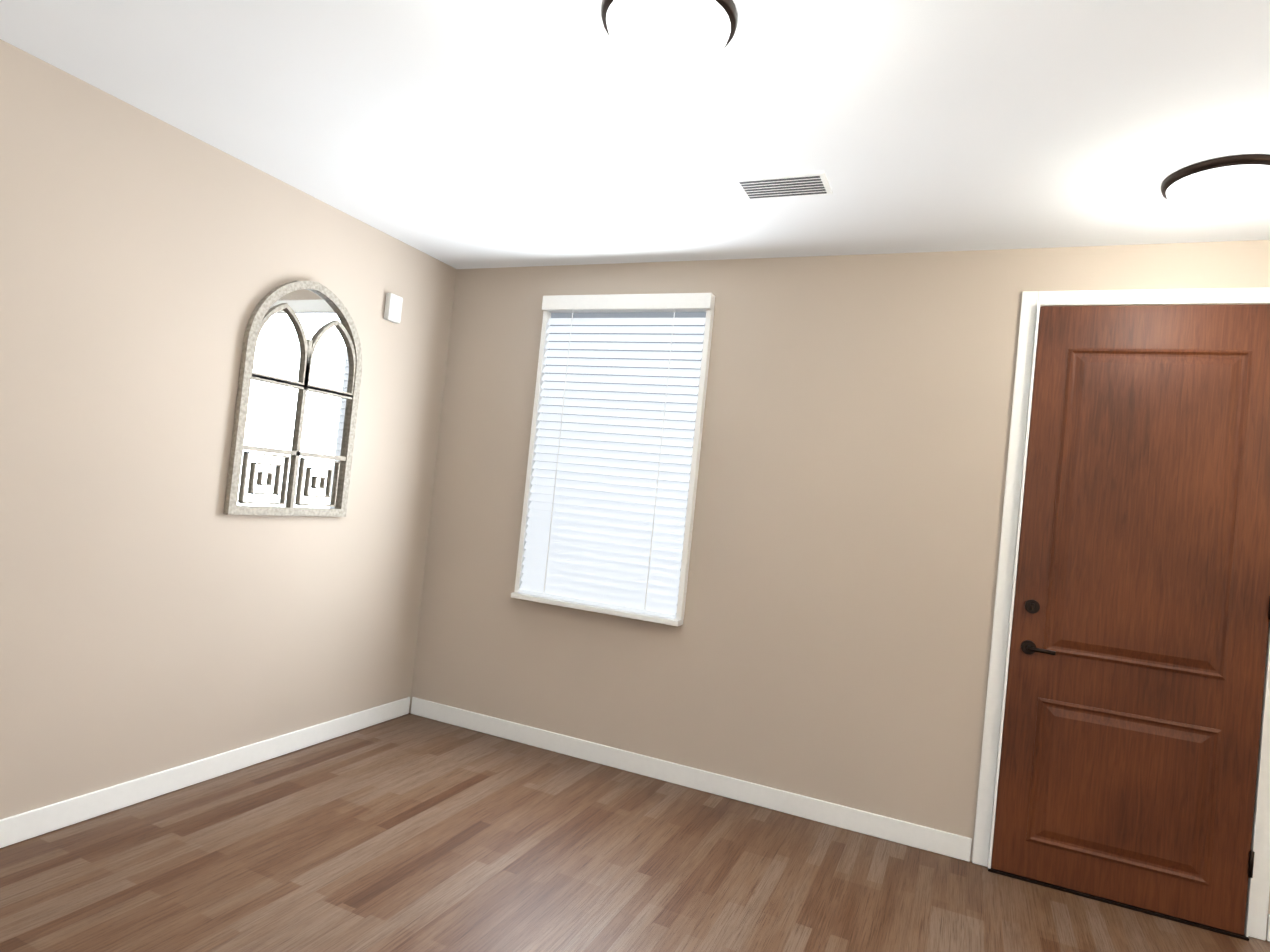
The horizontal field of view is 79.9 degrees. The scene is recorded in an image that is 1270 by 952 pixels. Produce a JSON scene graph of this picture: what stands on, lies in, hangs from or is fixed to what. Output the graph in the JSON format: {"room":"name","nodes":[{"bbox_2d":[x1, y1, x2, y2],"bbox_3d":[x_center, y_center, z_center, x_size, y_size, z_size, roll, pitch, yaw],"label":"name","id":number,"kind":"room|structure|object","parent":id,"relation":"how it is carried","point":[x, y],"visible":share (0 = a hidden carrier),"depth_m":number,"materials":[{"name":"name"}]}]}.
{"room":"entryway","nodes":[
{"label":"entryway","id":0,"kind":"room"},
{"bbox_2d":[0,39,455,819],"bbox_3d":[-2.159,-0.051,2.897,0.120,2.800,4.106,5,-2,24],"label":"wall","id":1,"kind":"structure","parent":0,"point":[147,627],"depth_m":3.17,"materials":[{"name":"beige paint"}]},
{"bbox_2d":[0,697,411,847],"bbox_3d":[-2.196,1.300,2.908,0.023,0.104,3.985,5,-2,24],"label":"baseboard","id":2,"kind":"structure","parent":1,"relation":"attached to","point":[14,829],"depth_m":3.33,"materials":[{"name":"white wood"}]},
{"bbox_2d":[224,281,361,516],"bbox_3d":[-1.652,-0.386,3.773,0.030,1.170,0.710,5,-2,24],"label":"mirror","id":3,"kind":"object","parent":1,"relation":"attached to","point":[295,418],"visible":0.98,"depth_m":3.74,"materials":[{"name":"grey wood"}]},
{"bbox_2d":[384,293,402,322],"bbox_3d":[-1.366,-0.948,4.288,0.038,0.150,0.100,5,-2,24],"label":"door chime","id":4,"kind":"object","parent":1,"relation":"attached to","point":[393,308],"visible":1,"depth_m":4.26,"materials":[{"name":"white plastic"}]},
{"bbox_2d":[0,713,1269,951],"bbox_3d":[-0.073,1.513,-0.561,6.990,0.060,8.820,5,-2,24],"label":"floor","id":5,"kind":"structure","parent":0,"point":[410,833],"depth_m":2.94,"materials":[{"name":"laminate"}]},
{"bbox_2d":[0,0,1269,268],"bbox_3d":[1.206,-1.177,1.754,6.990,0.060,3.900,5,-2,24],"label":"ceiling","id":6,"kind":"structure","parent":0,"point":[466,134],"depth_m":2.59,"materials":[{"name":"white paint"}]},
{"bbox_2d":[601,0,737,70],"bbox_3d":[0.088,-1.198,2.063,0.372,0.108,0.372,5,-2,24],"label":"flush ceiling light","id":7,"kind":"object","parent":6,"relation":"attached to","point":[672,35],"visible":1,"depth_m":2.00,"materials":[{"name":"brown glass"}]},
{"bbox_2d":[734,171,832,199],"bbox_3d":[0.599,-1.169,3.062,0.360,0.014,0.200,5,-2,24],"label":"ceiling vent","id":8,"kind":"object","parent":6,"relation":"in","point":[786,185],"visible":1,"depth_m":3.04,"materials":[{"name":"white metal"}]},
{"bbox_2d":[1161,154,1269,214],"bbox_3d":[2.057,-0.986,2.647,0.372,0.108,0.372,5,-2,24],"label":"flush ceiling light","id":9,"kind":"object","parent":6,"relation":"attached to","point":[1226,185],"visible":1,"depth_m":2.57,"materials":[{"name":"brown glass"}]},
{"bbox_2d":[409,240,1269,939],"bbox_3d":[1.826,0.364,3.444,6.990,2.800,0.120,5,-2,24],"label":"wall","id":10,"kind":"structure","parent":0,"point":[828,639],"depth_m":3.82,"materials":[{"name":"beige paint"}]},
{"bbox_2d":[511,293,714,626],"bbox_3d":[-0.143,-0.132,4.235,1.039,1.770,0.083,5,-2,24],"label":"window blinds","id":11,"kind":"object","parent":10,"relation":"attached to","point":[613,460],"visible":1,"depth_m":4.22,"materials":[{"name":"white plastic"}]},
{"bbox_2d":[412,697,971,861],"bbox_3d":[0.065,1.556,4.061,3.179,0.104,0.023,5,-2,24],"label":"baseboard","id":12,"kind":"structure","parent":10,"relation":"attached to","point":[883,827],"depth_m":3.91,"materials":[{"name":"white wood"}]},
{"bbox_2d":[972,288,1269,940],"bbox_3d":[2.117,0.489,3.208,1.057,2.596,0.059,5,-2,24],"label":"door frame","id":13,"kind":"structure","parent":10,"relation":"attached to","point":[1032,302],"depth_m":3.39,"materials":[{"name":"white wood"}]},
{"bbox_2d":[991,304,1269,934],"bbox_3d":[2.108,0.520,3.183,0.911,2.508,0.101,5,-2,24],"label":"entry door","id":14,"kind":"structure","parent":10,"relation":"in","point":[1133,705],"depth_m":3.17,"materials":[{"name":"brown wood"}]},
{"bbox_2d":[1266,914,1269,940],"bbox_3d":[3.595,1.873,2.479,2.441,0.104,0.023,5,-2,24],"label":"baseboard","id":15,"kind":"structure","parent":10,"relation":"attached to","point":[1268,926],"depth_m":2.98,"materials":[{"name":"white wood"}]}
]}

